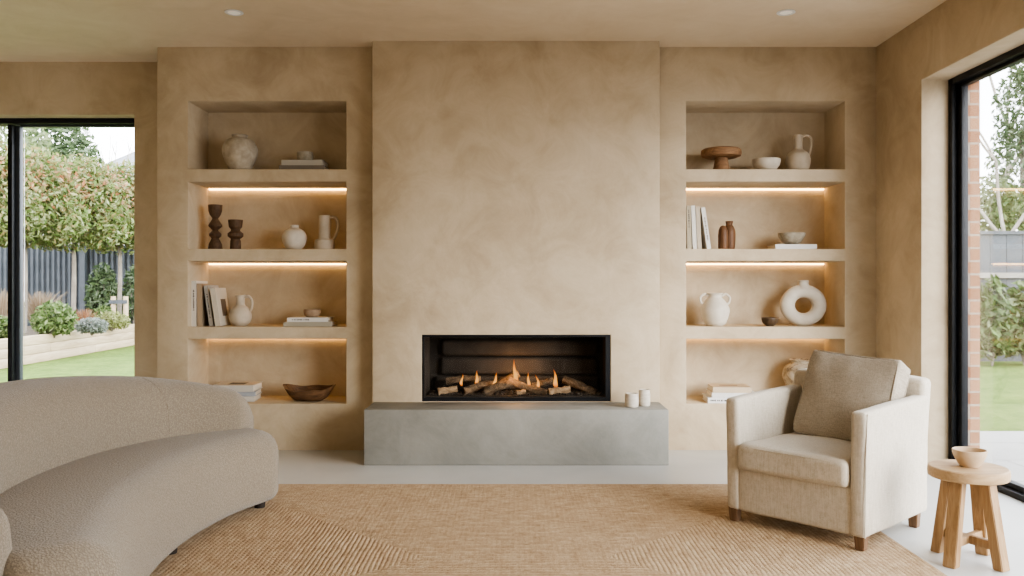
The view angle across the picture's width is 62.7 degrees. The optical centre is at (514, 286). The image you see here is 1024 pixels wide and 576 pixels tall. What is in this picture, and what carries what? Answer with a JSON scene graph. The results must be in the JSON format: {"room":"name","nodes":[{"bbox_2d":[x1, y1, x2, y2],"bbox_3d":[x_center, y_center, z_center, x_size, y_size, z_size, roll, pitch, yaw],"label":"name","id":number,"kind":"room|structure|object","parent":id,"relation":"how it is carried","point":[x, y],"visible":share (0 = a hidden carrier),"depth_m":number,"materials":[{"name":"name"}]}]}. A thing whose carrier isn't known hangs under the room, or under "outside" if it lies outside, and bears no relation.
{"room":"living room","nodes":[
{"label":"living room","id":0,"kind":"room"},
{"bbox_2d":[0,62,156,377],"bbox_3d":[-3.925,-0.198,5.950,3.350,2.740,0.340,0,0,0],"label":"wall","id":1,"kind":"structure","parent":0,"point":[27,89],"depth_m":5.78,"materials":[{"name":"beige paint"}]},
{"bbox_2d":[0,118,133,380],"bbox_3d":[-3.850,-0.056,5.942,2.500,2.256,0.115,0,0,0],"label":"window","id":2,"kind":"structure","parent":1,"relation":"in","point":[15,125],"depth_m":5.91,"materials":[{"name":"black metal"}]},
{"bbox_2d":[157,47,371,449],"bbox_3d":[-1.580,-0.248,5.795,1.460,2.640,0.750,0,0,0],"label":"built-in shelving","id":3,"kind":"structure","parent":0,"point":[287,101],"depth_m":5.42,"materials":[{"name":"beige paint"}]},
{"bbox_2d":[192,281,207,325],"bbox_3d":[-2.097,0.109,5.580,0.035,0.297,0.201,0,0,0],"label":"book","id":4,"kind":"object","parent":3,"relation":"on","point":[194,283],"visible":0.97,"depth_m":5.48,"materials":[{"name":"paper"}]},
{"bbox_2d":[197,283,213,325],"bbox_3d":[-2.059,0.117,5.590,0.032,0.280,0.220,-1,0,0],"label":"book","id":5,"kind":"object","parent":3,"relation":"on","point":[202,316],"visible":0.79,"depth_m":5.48,"materials":[{"name":"paper"}]},
{"bbox_2d":[204,285,218,325],"bbox_3d":[-2.000,0.123,5.580,0.064,0.269,0.201,0,0,0],"label":"book","id":6,"kind":"object","parent":3,"relation":"on","point":[207,287],"visible":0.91,"depth_m":5.48,"materials":[{"name":"paper"}]},
{"bbox_2d":[208,204,222,248],"bbox_3d":[-1.991,-0.396,5.580,0.093,0.299,0.093,0,0,0],"label":"candle holder","id":7,"kind":"object","parent":3,"relation":"on","point":[215,210],"visible":0.94,"depth_m":5.55,"materials":[{"name":"brown wood"}]},
{"bbox_2d":[210,288,230,326],"bbox_3d":[-1.950,0.131,5.562,0.071,0.252,0.205,0,0,0],"label":"book","id":8,"kind":"object","parent":3,"relation":"on","point":[219,300],"visible":1,"depth_m":5.51,"materials":[{"name":"paper"}]},
{"bbox_2d":[220,299,227,315],"bbox_3d":[-1.932,0.135,5.578,0.001,0.112,0.092,-9,0,0],"label":"picture","id":9,"kind":"object","parent":8,"relation":"attached to","point":[223,302],"depth_m":5.57},
{"bbox_2d":[227,219,242,248],"bbox_3d":[-1.857,-0.346,5.580,0.101,0.199,0.101,0,0,0],"label":"candle holder","id":10,"kind":"object","parent":3,"relation":"on","point":[235,225],"visible":0.83,"depth_m":5.55,"materials":[{"name":"brown wood"}]},
{"bbox_2d":[222,134,257,168],"bbox_3d":[-1.827,-0.885,5.580,0.229,0.249,0.229,0,0,0],"label":"round vase","id":11,"kind":"object","parent":3,"relation":"on","point":[238,151],"visible":0.91,"depth_m":5.50,"materials":[{"name":"ceramic"}]},
{"bbox_2d":[229,295,252,325],"bbox_3d":[-1.831,0.155,5.600,0.148,0.205,0.148,0,0,-45],"label":"jug","id":12,"kind":"object","parent":3,"relation":"on","point":[240,314],"visible":1,"depth_m":5.56,"materials":[{"name":"beige ceramic"}]},
{"bbox_2d":[243,392,261,401],"bbox_3d":[-1.849,0.736,5.614,0.259,0.034,0.210,0,0,-4],"label":"book","id":13,"kind":"object","parent":3,"relation":"on","point":[247,398],"visible":0.36,"depth_m":5.52,"materials":[{"name":"paper"}]},
{"bbox_2d":[238,389,260,395],"bbox_3d":[-1.849,0.704,5.624,0.259,0.030,0.210,0,0,-6],"label":"book","id":14,"kind":"object","parent":13,"relation":"on","point":[256,392],"visible":0.38,"depth_m":5.53,"materials":[{"name":"paper"}]},
{"bbox_2d":[214,382,262,391],"bbox_3d":[-1.859,0.667,5.624,0.276,0.043,0.220,0,0,-1],"label":"book","id":15,"kind":"object","parent":14,"relation":"on","point":[236,386],"visible":0.74,"depth_m":5.54,"materials":[{"name":"paper"}]},
{"bbox_2d":[208,262,345,264],"bbox_3d":[-1.600,-0.160,5.761,0.996,0.016,0.024,0,0,0],"label":"light","id":16,"kind":"object","parent":3,"relation":"attached to","point":[210,263],"visible":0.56,"depth_m":5.75,"materials":[{"name":"white plastic"}]},
{"bbox_2d":[209,263,345,264],"bbox_3d":[-1.600,-0.157,5.761,0.996,0.010,0.022,0,0,0],"label":"diffuser","id":17,"kind":"object","parent":16,"relation":"attached to","point":[209,263],"depth_m":5.75,"materials":[{"name":"white"}]},
{"bbox_2d":[208,188,345,189],"bbox_3d":[-1.600,-0.672,5.761,0.996,0.016,0.024,0,0,0],"label":"light","id":18,"kind":"object","parent":3,"relation":"attached to","point":[208,188],"visible":0.56,"depth_m":5.75,"materials":[{"name":"white plastic"}]},
{"bbox_2d":[209,189,345,189],"bbox_3d":[-1.600,-0.669,5.761,0.996,0.010,0.022,0,0,0],"label":"diffuser","id":19,"kind":"object","parent":18,"relation":"attached to","point":[209,189],"depth_m":5.75,"materials":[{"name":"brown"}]},
{"bbox_2d":[282,225,306,248],"bbox_3d":[-1.466,-0.329,5.580,0.162,0.166,0.162,0,0,0],"label":"vase","id":20,"kind":"object","parent":3,"relation":"on","point":[294,237],"visible":0.96,"depth_m":5.52,"materials":[{"name":"white ceramic"}]},
{"bbox_2d":[279,165,328,168],"bbox_3d":[-1.398,-0.779,5.605,0.295,0.036,0.210,0,0,0],"label":"book","id":21,"kind":"object","parent":3,"relation":"on","point":[280,166],"visible":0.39,"depth_m":5.50,"materials":[{"name":"paper"}]},
{"bbox_2d":[281,160,328,166],"bbox_3d":[-1.396,-0.816,5.601,0.269,0.036,0.190,0,0,0],"label":"book","id":22,"kind":"object","parent":21,"relation":"on","point":[283,162],"visible":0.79,"depth_m":5.51,"materials":[{"name":"paper"}]},
{"bbox_2d":[297,151,312,159],"bbox_3d":[-1.400,-0.867,5.600,0.107,0.064,0.107,0,0,-23],"label":"bowl","id":23,"kind":"object","parent":22,"relation":"on","point":[301,155],"visible":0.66,"depth_m":5.55,"materials":[{"name":"ceramic"}]},
{"bbox_2d":[283,384,335,400],"bbox_3d":[-1.357,0.698,5.551,0.357,0.114,0.191,0,0,4],"label":"dough bowl","id":24,"kind":"object","parent":3,"relation":"on","point":[296,392],"visible":1,"depth_m":5.49,"materials":[{"name":"brown wood"}]},
{"bbox_2d":[283,321,336,326],"bbox_3d":[-1.353,0.242,5.575,0.311,0.030,0.210,0,0,0],"label":"book","id":25,"kind":"object","parent":3,"relation":"on","point":[331,323],"visible":0.86,"depth_m":5.47,"materials":[{"name":"paper"}]},
{"bbox_2d":[287,317,333,321],"bbox_3d":[-1.353,0.214,5.571,0.267,0.027,0.191,0,0,0],"label":"book","id":26,"kind":"object","parent":25,"relation":"on","point":[289,319],"visible":0.99,"depth_m":5.48,"materials":[{"name":"paper"}]},
{"bbox_2d":[303,309,320,316],"bbox_3d":[-1.344,0.174,5.560,0.110,0.052,0.110,0,0,-23],"label":"clay bowl","id":27,"kind":"object","parent":26,"relation":"on","point":[307,312],"visible":0.98,"depth_m":5.52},
{"bbox_2d":[314,215,339,248],"bbox_3d":[-1.259,-0.360,5.575,0.146,0.229,0.131,0,0,37],"label":"jug","id":28,"kind":"object","parent":3,"relation":"on","point":[324,241],"visible":0.95,"depth_m":5.55,"materials":[{"name":"beige ceramic"}]},
{"bbox_2d":[0,0,945,61],"bbox_3d":[-1.522,-1.698,1.675,8.155,0.300,8.950,0,0,0],"label":"ceiling","id":29,"kind":"structure","parent":0,"point":[30,30],"depth_m":4.95,"materials":[{"name":"paint"}]},
{"bbox_2d":[224,9,243,15],"bbox_3d":[-1.582,-1.544,4.730,0.104,0.007,0.104,0,0,0],"label":"recessed light","id":30,"kind":"object","parent":29,"relation":"in","point":[233,12],"visible":1,"depth_m":4.72,"materials":[{"name":"white metal"}]},
{"bbox_2d":[776,9,795,15],"bbox_3d":[1.526,-1.544,4.730,0.104,0.007,0.104,0,0,0],"label":"recessed light","id":31,"kind":"object","parent":29,"relation":"in","point":[785,12],"visible":1,"depth_m":4.72,"materials":[{"name":"white metal"}]},
{"bbox_2d":[0,345,1023,430],"bbox_3d":[0.000,1.297,38.250,80.000,0.310,63.500,0,0,0],"label":"lawn","id":32,"kind":"structure","parent":0,"point":[1002,383],"depth_m":10.84,"materials":[{"name":"green plant"}]},
{"bbox_2d":[0,126,53,162],"bbox_3d":[-13.198,-1.857,21.987,2.446,5.997,2.110,0,0,0],"label":"tree","id":33,"kind":"object","parent":32,"relation":"on","point":[28,140],"visible":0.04,"depth_m":22.08,"materials":[{"name":"green plant"}]},
{"bbox_2d":[23,128,102,172],"bbox_3d":[-13.095,-2.331,24.031,2.491,6.946,2.049,0,0,24],"label":"tree","id":34,"kind":"object","parent":32,"relation":"on","point":[67,146],"visible":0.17,"depth_m":23.70,"materials":[{"name":"green plant"}]},
{"bbox_2d":[0,245,133,325],"bbox_3d":[-10.974,0.132,17.547,10.052,2.120,0.155,0,0,0],"label":"fence","id":35,"kind":"object","parent":32,"relation":"on","point":[51,271],"visible":0.09,"depth_m":17.59,"materials":[{"name":"metal"}]},
{"bbox_2d":[0,324,133,368],"bbox_3d":[-11.162,0.938,11.770,8.000,0.408,11.050,0,0,-4],"label":"raised bed","id":36,"kind":"object","parent":32,"relation":"on","point":[37,348],"visible":0.51,"depth_m":13.65,"materials":[{"name":"beige stone"}]},
{"bbox_2d":[0,290,7,316],"bbox_3d":[-8.578,0.408,13.997,0.590,0.788,0.610,0,0,0],"label":"ornamental grass","id":37,"kind":"object","parent":36,"relation":"on","point":[3,302],"depth_m":13.95,"materials":[{"name":"beige plant"}]},
{"bbox_2d":[0,315,7,338],"bbox_3d":[-7.507,0.604,12.196,0.609,0.404,0.470,0,0,0],"label":"leafy shrub","id":38,"kind":"object","parent":36,"relation":"on","point":[3,320],"visible":0.48,"depth_m":12.12,"materials":[{"name":"green plant"}]},
{"bbox_2d":[0,136,49,245],"bbox_3d":[-8.824,-0.857,13.785,2.249,3.316,1.473,0,0,0],"label":"tree","id":39,"kind":"object","parent":36,"relation":"on","point":[30,204],"visible":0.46,"depth_m":13.75,"materials":[{"name":"green plant"}]},
{"bbox_2d":[0,143,91,332],"bbox_3d":[-8.549,-0.860,14.593,2.230,3.322,1.425,0,0,0],"label":"tree","id":40,"kind":"object","parent":36,"relation":"on","point":[67,205],"visible":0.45,"depth_m":14.47,"materials":[{"name":"green plant"}]},
{"bbox_2d":[27,291,64,330],"bbox_3d":[-8.712,0.433,15.398,0.970,0.737,0.973,0,0,0],"label":"ornamental grass","id":41,"kind":"object","parent":36,"relation":"on","point":[38,300],"depth_m":15.27,"materials":[{"name":"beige plant"}]},
{"bbox_2d":[30,300,79,337],"bbox_3d":[-7.238,0.495,13.207,0.733,0.620,0.585,0,0,0],"label":"leafy shrub","id":42,"kind":"object","parent":36,"relation":"on","point":[44,322],"visible":1,"depth_m":13.11,"materials":[{"name":"green plant"}]},
{"bbox_2d":[29,151,133,329],"bbox_3d":[-8.226,-0.859,15.602,2.215,3.321,1.466,0,0,8],"label":"tree","id":43,"kind":"object","parent":36,"relation":"on","point":[103,188],"visible":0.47,"depth_m":15.47,"materials":[{"name":"green plant"}]},
{"bbox_2d":[72,309,97,320],"bbox_3d":[-7.489,0.586,14.596,0.458,0.432,0.425,0,0,24],"label":"ornamental grass","id":44,"kind":"object","parent":36,"relation":"on","point":[81,314],"depth_m":14.57,"materials":[{"name":"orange plant"}]},
{"bbox_2d":[75,317,108,335],"bbox_3d":[-7.000,0.641,13.905,0.546,0.332,0.432,0,0,0],"label":"mound","id":45,"kind":"object","parent":36,"relation":"on","point":[94,325],"visible":1,"depth_m":13.82,"materials":[{"name":"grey plant"}]},
{"bbox_2d":[83,262,117,315],"bbox_3d":[-8.267,0.143,16.802,0.729,1.319,0.553,0,0,0],"label":"climbing shrub","id":46,"kind":"object","parent":36,"relation":"on","point":[100,290],"visible":0.77,"depth_m":16.68,"materials":[{"name":"green plant"}]},
{"bbox_2d":[69,158,133,312],"bbox_3d":[-7.819,-0.866,16.590,2.250,3.335,1.441,0,0,0],"label":"tree","id":47,"kind":"object","parent":36,"relation":"on","point":[122,169],"visible":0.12,"depth_m":16.41,"materials":[{"name":"green plant"}]},
{"bbox_2d":[93,304,112,316],"bbox_3d":[-7.735,0.556,15.803,0.470,0.495,0.337,0,0,0],"label":"leafy shrub","id":48,"kind":"object","parent":36,"relation":"on","point":[99,309],"visible":0.22,"depth_m":15.74,"materials":[{"name":"green plant"}]},
{"bbox_2d":[95,311,130,331],"bbox_3d":[-7.289,0.617,15.201,0.657,0.380,0.508,0,0,0],"label":"shrub","id":49,"kind":"object","parent":36,"relation":"on","point":[116,320],"visible":0.81,"depth_m":15.13,"materials":[{"name":"green plant"}]},
{"bbox_2d":[109,296,127,315],"bbox_3d":[-7.674,0.491,16.287,0.340,0.618,0.124,0,0,0],"label":"stake","id":50,"kind":"object","parent":36,"relation":"on","point":[113,301],"visible":0.6,"depth_m":16.25,"materials":[{"name":"wood"}]},
{"bbox_2d":[122,264,133,323],"bbox_3d":[-7.720,0.166,16.998,0.527,1.272,0.461,0,0,-34],"label":"leafy shrub","id":51,"kind":"object","parent":36,"relation":"on","point":[128,291],"visible":0.37,"depth_m":16.92,"materials":[{"name":"green plant"}]},
{"bbox_2d":[68,152,133,244],"bbox_3d":[-15.000,-2.658,39.975,9.800,7.600,8.850,0,0,0],"label":"house","id":52,"kind":"object","parent":32,"relation":"on","point":[119,160],"visible":0.02,"depth_m":38.80,"materials":[{"name":"grey stone"}]},
{"bbox_2d":[95,137,133,170],"bbox_3d":[-12.675,-1.901,26.998,2.435,6.202,2.813,0,0,-13],"label":"bare tree","id":53,"kind":"object","parent":32,"relation":"on","point":[109,161],"visible":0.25,"depth_m":26.68,"materials":[{"name":"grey plant"}]},
{"bbox_2d":[980,273,1016,365],"bbox_3d":[6.877,0.473,12.109,0.664,1.338,0.523,0,0,0],"label":"shrub","id":54,"kind":"object","parent":32,"relation":"on","point":[996,334],"visible":0.87,"depth_m":11.99,"materials":[{"name":"green plant"}]},
{"bbox_2d":[980,173,1016,230],"bbox_3d":[8.850,-0.517,15.997,1.312,3.318,1.260,0,0,0],"label":"tree","id":55,"kind":"object","parent":32,"relation":"on","point":[990,191],"visible":0.16,"depth_m":15.78,"materials":[{"name":"green plant"}]},
{"bbox_2d":[980,231,1023,360],"bbox_3d":[9.050,0.142,12.900,8.500,2.000,0.120,0,0,0],"label":"fence","id":56,"kind":"object","parent":32,"relation":"on","point":[1001,252],"visible":0.13,"depth_m":12.90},
{"bbox_2d":[980,181,1023,230],"bbox_3d":[9.030,-0.410,15.498,1.299,3.104,1.222,0,0,0],"label":"tree","id":57,"kind":"object","parent":32,"relation":"on","point":[1014,211],"visible":0.4,"depth_m":15.34,"materials":[{"name":"green plant"}]},
{"bbox_2d":[980,132,1023,230],"bbox_3d":[9.122,-2.032,14.073,5.778,6.452,2.327,0,0,13],"label":"bare tree","id":58,"kind":"object","parent":32,"relation":"on","point":[989,151],"visible":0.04,"depth_m":14.64,"materials":[{"name":"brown plant"}]},
{"bbox_2d":[984,61,1023,229],"bbox_3d":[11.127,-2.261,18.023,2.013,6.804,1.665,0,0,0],"label":"tree","id":59,"kind":"object","parent":32,"relation":"on","point":[1018,80],"visible":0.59,"depth_m":17.97,"materials":[{"name":"green plant"}]},
{"bbox_2d":[1003,280,1023,365],"bbox_3d":[7.386,0.516,12.208,0.690,1.252,0.662,0,0,-35],"label":"shrub","id":60,"kind":"object","parent":32,"relation":"on","point":[1017,348],"visible":0.59,"depth_m":12.10,"materials":[{"name":"green plant"}]},
{"bbox_2d":[372,41,658,402],"bbox_3d":[0.006,-0.248,5.711,1.809,2.640,0.850,0,0,0],"label":"wall","id":61,"kind":"structure","parent":0,"point":[515,184],"depth_m":5.29,"materials":[{"name":"beige paint"}]},
{"bbox_2d":[422,335,609,400],"bbox_3d":[0.008,0.511,5.466,1.186,0.419,0.352,0,0,0],"label":"gas fireplace","id":62,"kind":"object","parent":61,"relation":"in","point":[585,359],"visible":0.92,"depth_m":5.57,"materials":[{"name":"black metal"}]},
{"bbox_2d":[437,386,457,394],"bbox_3d":[-0.432,0.662,5.372,0.129,0.062,0.049,0,0,-15],"label":"log","id":63,"kind":"object","parent":62,"relation":"on","point":[444,390],"visible":1,"depth_m":5.36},
{"bbox_2d":[446,375,480,384],"bbox_3d":[-0.337,0.609,5.495,0.232,0.068,0.048,0,0,-4],"label":"log","id":64,"kind":"object","parent":62,"relation":"on","point":[466,378],"visible":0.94,"depth_m":5.48,"materials":[{"name":"brown wood"}]},
{"bbox_2d":[462,380,493,394],"bbox_3d":[-0.236,0.655,5.436,0.220,0.093,0.051,0,0,-30],"label":"log","id":65,"kind":"object","parent":62,"relation":"on","point":[475,387],"visible":0.86,"depth_m":5.41,"materials":[{"name":"brown wood"}]},
{"bbox_2d":[482,380,515,394],"bbox_3d":[-0.102,0.655,5.399,0.213,0.108,0.062,0,0,-13],"label":"log","id":66,"kind":"object","parent":62,"relation":"on","point":[501,385],"visible":0.97,"depth_m":5.38,"materials":[{"name":"brown wood"}]},
{"bbox_2d":[429,389,600,395],"bbox_3d":[0.004,0.683,5.438,1.108,0.021,0.225,0,0,0],"label":"gravel","id":67,"kind":"object","parent":62,"relation":"on","point":[503,392],"visible":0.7,"depth_m":5.38,"materials":[{"name":"gravel"}]},
{"bbox_2d":[425,390,604,396],"bbox_3d":[0.000,0.706,5.471,1.141,0.030,0.310,0,0,0],"label":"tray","id":68,"kind":"object","parent":62,"relation":"on","point":[427,392],"depth_m":5.35,"materials":[{"name":"metal"}]},
{"bbox_2d":[509,377,547,394],"bbox_3d":[0.082,0.641,5.399,0.266,0.115,0.056,0,0,16],"label":"log","id":69,"kind":"object","parent":62,"relation":"on","point":[521,385],"visible":0.95,"depth_m":5.38,"materials":[{"name":"brown wood"}]},
{"bbox_2d":[532,377,553,387],"bbox_3d":[0.183,0.634,5.515,0.148,0.087,0.056,0,0,-9],"label":"log","id":70,"kind":"object","parent":62,"relation":"on","point":[549,381],"visible":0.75,"depth_m":5.50,"materials":[{"name":"brown wood"}]},
{"bbox_2d":[548,386,570,394],"bbox_3d":[0.285,0.664,5.375,0.142,0.064,0.054,0,0,-8],"label":"log","id":71,"kind":"object","parent":62,"relation":"on","point":[565,389],"visible":1,"depth_m":5.36,"materials":[{"name":"wood"}]},
{"bbox_2d":[562,376,597,394],"bbox_3d":[0.422,0.643,5.458,0.241,0.123,0.059,0,0,26],"label":"log","id":72,"kind":"object","parent":62,"relation":"on","point":[569,381],"visible":0.96,"depth_m":5.44,"materials":[{"name":"brown wood"}]},
{"bbox_2d":[278,450,1023,575],"bbox_3d":[-1.522,1.112,1.660,8.155,0.120,8.920,0,0,0],"label":"floor","id":73,"kind":"structure","parent":0,"point":[295,466],"depth_m":4.66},
{"bbox_2d":[364,402,668,464],"bbox_3d":[0.008,0.888,5.119,1.798,0.328,0.332,0,0,0],"label":"hearth","id":74,"kind":"object","parent":73,"relation":"on","point":[395,433],"visible":1,"depth_m":4.95,"materials":[{"name":"concrete"}]},
{"bbox_2d":[625,392,638,407],"bbox_3d":[0.704,0.682,5.065,0.082,0.083,0.082,0,0,0],"label":"candle","id":75,"kind":"object","parent":74,"relation":"on","point":[631,399],"visible":1,"depth_m":5.03,"materials":[{"name":"wax"}]},
{"bbox_2d":[638,389,649,406],"bbox_3d":[0.787,0.673,5.110,0.071,0.100,0.071,0,0,0],"label":"candle","id":76,"kind":"object","parent":74,"relation":"on","point":[644,394],"visible":0.99,"depth_m":5.08,"materials":[{"name":"wax"}]},
{"bbox_2d":[149,484,946,575],"bbox_3d":[0.000,1.045,3.234,3.120,0.012,2.400,0,0,0],"label":"jute rug","id":77,"kind":"object","parent":73,"relation":"on","point":[305,529],"visible":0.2,"depth_m":3.50,"materials":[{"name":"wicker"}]},
{"bbox_2d":[0,376,278,575],"bbox_3d":[-1.602,0.704,3.115,1.046,0.670,2.202,0,0,0],"label":"curved sofa","id":78,"kind":"object","parent":77,"relation":"on","point":[100,475],"visible":1,"depth_m":3.19,"materials":[{"name":"beige fabric"}]},
{"bbox_2d":[726,351,930,550],"bbox_3d":[1.391,0.675,3.727,0.690,0.753,0.646,0,0,-42],"label":"armchair","id":79,"kind":"object","parent":73,"relation":"on","point":[842,447],"visible":1,"depth_m":3.60,"materials":[{"name":"fabric"}]},
{"bbox_2d":[738,431,850,487],"bbox_3d":[1.336,0.737,3.679,0.542,0.135,0.509,0,0,-42],"label":"seat cushion","id":80,"kind":"object","parent":79,"relation":"on","point":[810,459],"depth_m":3.55,"materials":[{"name":"fabric"}]},
{"bbox_2d":[792,351,910,440],"bbox_3d":[1.514,0.511,3.797,0.177,0.399,0.439,25,-13,-37],"label":"cushion","id":81,"kind":"object","parent":79,"relation":"on","point":[835,386],"depth_m":3.75,"materials":[{"name":"fabric"}]},
{"bbox_2d":[927,459,1010,572],"bbox_3d":[1.744,0.872,3.233,0.286,0.361,0.286,0,0,0],"label":"wooden stool","id":82,"kind":"object","parent":73,"relation":"on","point":[987,535],"visible":0.95,"depth_m":3.16,"materials":[{"name":"brown wood"}]},
{"bbox_2d":[952,446,987,467],"bbox_3d":[1.751,0.658,3.235,0.123,0.065,0.123,0,0,0],"label":"clay bowl","id":83,"kind":"object","parent":82,"relation":"on","point":[969,457],"visible":1,"depth_m":3.20,"materials":[{"name":"ceramic"}]},
{"bbox_2d":[659,47,875,449],"bbox_3d":[1.620,-0.248,5.795,1.520,2.640,0.750,0,0,0],"label":"built-in shelving","id":84,"kind":"structure","parent":0,"point":[754,100],"depth_m":5.42,"materials":[{"name":"beige paint"}]},
{"bbox_2d":[686,206,691,248],"bbox_3d":[1.134,-0.388,5.570,0.028,0.283,0.201,-1,0,0],"label":"book","id":85,"kind":"object","parent":84,"relation":"on","point":[688,208],"visible":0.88,"depth_m":5.47,"materials":[{"name":"paper"}]},
{"bbox_2d":[691,206,696,248],"bbox_3d":[1.166,-0.388,5.570,0.038,0.284,0.200,0,0,0],"label":"book","id":86,"kind":"object","parent":84,"relation":"on","point":[693,216],"visible":0.59,"depth_m":5.47,"materials":[{"name":"paper"}]},
{"bbox_2d":[695,206,701,248],"bbox_3d":[1.197,-0.386,5.570,0.040,0.279,0.200,0,0,0],"label":"book","id":87,"kind":"object","parent":84,"relation":"on","point":[697,208],"visible":0.59,"depth_m":5.47,"materials":[{"name":"paper"}]},
{"bbox_2d":[700,207,710,248],"bbox_3d":[1.245,-0.383,5.565,0.066,0.273,0.191,0,0,0],"label":"book","id":88,"kind":"object","parent":84,"relation":"on","point":[705,239],"visible":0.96,"depth_m":5.47,"materials":[{"name":"paper"}]},
{"bbox_2d":[702,393,726,402],"bbox_3d":[1.398,0.735,5.542,0.285,0.036,0.221,0,0,3],"label":"book","id":89,"kind":"object","parent":84,"relation":"on","point":[706,397],"visible":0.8,"depth_m":5.44,"materials":[{"name":"paper"}]},
{"bbox_2d":[706,389,753,397],"bbox_3d":[1.429,0.702,5.548,0.292,0.030,0.220,0,0,3],"label":"book","id":90,"kind":"object","parent":89,"relation":"on","point":[713,395],"visible":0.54,"depth_m":5.44,"materials":[{"name":"paper"}]},
{"bbox_2d":[707,383,751,392],"bbox_3d":[1.414,0.668,5.550,0.247,0.037,0.210,0,0,3],"label":"book","id":91,"kind":"object","parent":90,"relation":"on","point":[715,388],"visible":0.94,"depth_m":5.45,"materials":[{"name":"paper"}]},
{"bbox_2d":[699,293,730,325],"bbox_3d":[1.326,0.149,5.570,0.189,0.219,0.189,0,0,29],"label":"vase","id":92,"kind":"object","parent":84,"relation":"on","point":[714,310],"visible":1,"depth_m":5.51,"materials":[{"name":"white ceramic"}]},
{"bbox_2d":[701,146,741,168],"bbox_3d":[1.369,-0.838,5.580,0.266,0.155,0.266,0,0,0],"label":"cake stand","id":93,"kind":"object","parent":84,"relation":"on","point":[721,155],"visible":0.79,"depth_m":5.51,"materials":[{"name":"brown wood"}]},
{"bbox_2d":[718,225,727,248],"bbox_3d":[1.362,-0.325,5.500,0.065,0.157,0.065,0,0,0],"label":"bottle","id":94,"kind":"object","parent":84,"relation":"on","point":[722,232],"visible":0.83,"depth_m":5.47,"materials":[{"name":"ceramic"}]},
{"bbox_2d":[725,221,735,248],"bbox_3d":[1.423,-0.342,5.580,0.083,0.191,0.083,0,0,0],"label":"bottle","id":95,"kind":"object","parent":84,"relation":"on","point":[729,224],"visible":0.72,"depth_m":5.54,"materials":[{"name":"ceramic"}]},
{"bbox_2d":[686,262,823,264],"bbox_3d":[1.617,-0.160,5.761,1.000,0.016,0.024,0,0,0],"label":"light","id":96,"kind":"object","parent":84,"relation":"attached to","point":[687,263],"visible":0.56,"depth_m":5.75,"materials":[{"name":"white plastic"}]},
{"bbox_2d":[686,263,823,264],"bbox_3d":[1.617,-0.157,5.761,1.000,0.010,0.022,0,0,0],"label":"diffuser","id":97,"kind":"object","parent":96,"relation":"attached to","point":[686,263],"depth_m":5.75,"materials":[{"name":"white"}]},
{"bbox_2d":[686,188,823,189],"bbox_3d":[1.617,-0.672,5.761,1.000,0.016,0.024,0,0,0],"label":"light","id":98,"kind":"object","parent":84,"relation":"attached to","point":[686,188],"visible":0.56,"depth_m":5.75,"materials":[{"name":"white plastic"}]},
{"bbox_2d":[686,189,823,189],"bbox_3d":[1.617,-0.669,5.761,1.000,0.010,0.022,0,0,0],"label":"diffuser","id":99,"kind":"object","parent":98,"relation":"attached to","point":[686,189],"depth_m":5.75,"materials":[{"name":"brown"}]},
{"bbox_2d":[752,157,780,168],"bbox_3d":[1.662,-0.802,5.550,0.181,0.083,0.181,0,0,-23],"label":"bowl","id":100,"kind":"object","parent":84,"relation":"on","point":[765,162],"visible":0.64,"depth_m":5.48,"materials":[{"name":"white ceramic"}]},
{"bbox_2d":[761,317,778,325],"bbox_3d":[1.679,0.229,5.531,0.111,0.058,0.111,0,0,-23],"label":"bowl","id":101,"kind":"object","parent":84,"relation":"on","point":[768,321],"visible":0.99,"depth_m":5.49,"materials":[{"name":"brown metal"}]},
{"bbox_2d":[768,244,816,248],"bbox_3d":[1.831,-0.263,5.565,0.270,0.032,0.190,0,0,0],"label":"book","id":102,"kind":"object","parent":84,"relation":"on","point":[775,246],"visible":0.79,"depth_m":5.47,"materials":[{"name":"paper"}]},
{"bbox_2d":[778,232,804,243],"bbox_3d":[1.830,-0.318,5.561,0.175,0.078,0.175,0,0,-23],"label":"stone bowl","id":103,"kind":"object","parent":102,"relation":"on","point":[786,237],"visible":0.88,"depth_m":5.50,"materials":[{"name":"stone"}]},
{"bbox_2d":[782,358,809,384],"bbox_3d":[1.927,0.619,5.620,0.268,0.270,0.268,0,0,0],"label":"pot","id":104,"kind":"object","parent":84,"relation":"on","point":[788,373],"visible":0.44,"depth_m":5.56,"materials":[{"name":"ceramic"}]},
{"bbox_2d":[785,134,812,168],"bbox_3d":[1.880,-0.888,5.580,0.160,0.255,0.160,0,0,39],"label":"pitcher","id":105,"kind":"object","parent":84,"relation":"on","point":[798,158],"visible":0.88,"depth_m":5.53,"materials":[{"name":"beige ceramic"}]},
{"bbox_2d":[780,280,826,325],"bbox_3d":[1.921,0.107,5.600,0.308,0.301,0.100,0,0,0],"label":"ring vase","id":106,"kind":"object","parent":84,"relation":"on","point":[817,311],"visible":1,"depth_m":5.57,"materials":[{"name":"white ceramic"}]},
{"bbox_2d":[876,0,1023,462],"bbox_3d":[2.442,-0.198,1.650,0.225,2.740,8.900,0,0,0],"label":"wall","id":107,"kind":"structure","parent":0,"point":[915,66],"depth_m":4.82,"materials":[{"name":"beige paint"}]},
{"bbox_2d":[948,44,1023,501],"bbox_3d":[2.520,-0.063,2.510,0.070,2.250,4.620,0,0,0],"label":"window","id":108,"kind":"structure","parent":107,"relation":"in","point":[958,85],"depth_m":4.76,"materials":[{"name":"black metal"}]},
{"bbox_2d":[968,62,1020,447],"bbox_3d":[2.611,-0.348,1.650,0.108,3.400,8.900,0,0,0],"label":"wall","id":109,"kind":"structure","parent":0,"point":[973,89],"depth_m":4.82,"materials":[{"name":"red brick"}]},
{"bbox_2d":[980,431,1023,484],"bbox_3d":[9.332,1.282,-0.760,13.335,0.340,14.480,0,0,0],"label":"patio","id":110,"kind":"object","parent":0,"point":[1004,448],"depth_m":5.75,"materials":[{"name":"concrete"}]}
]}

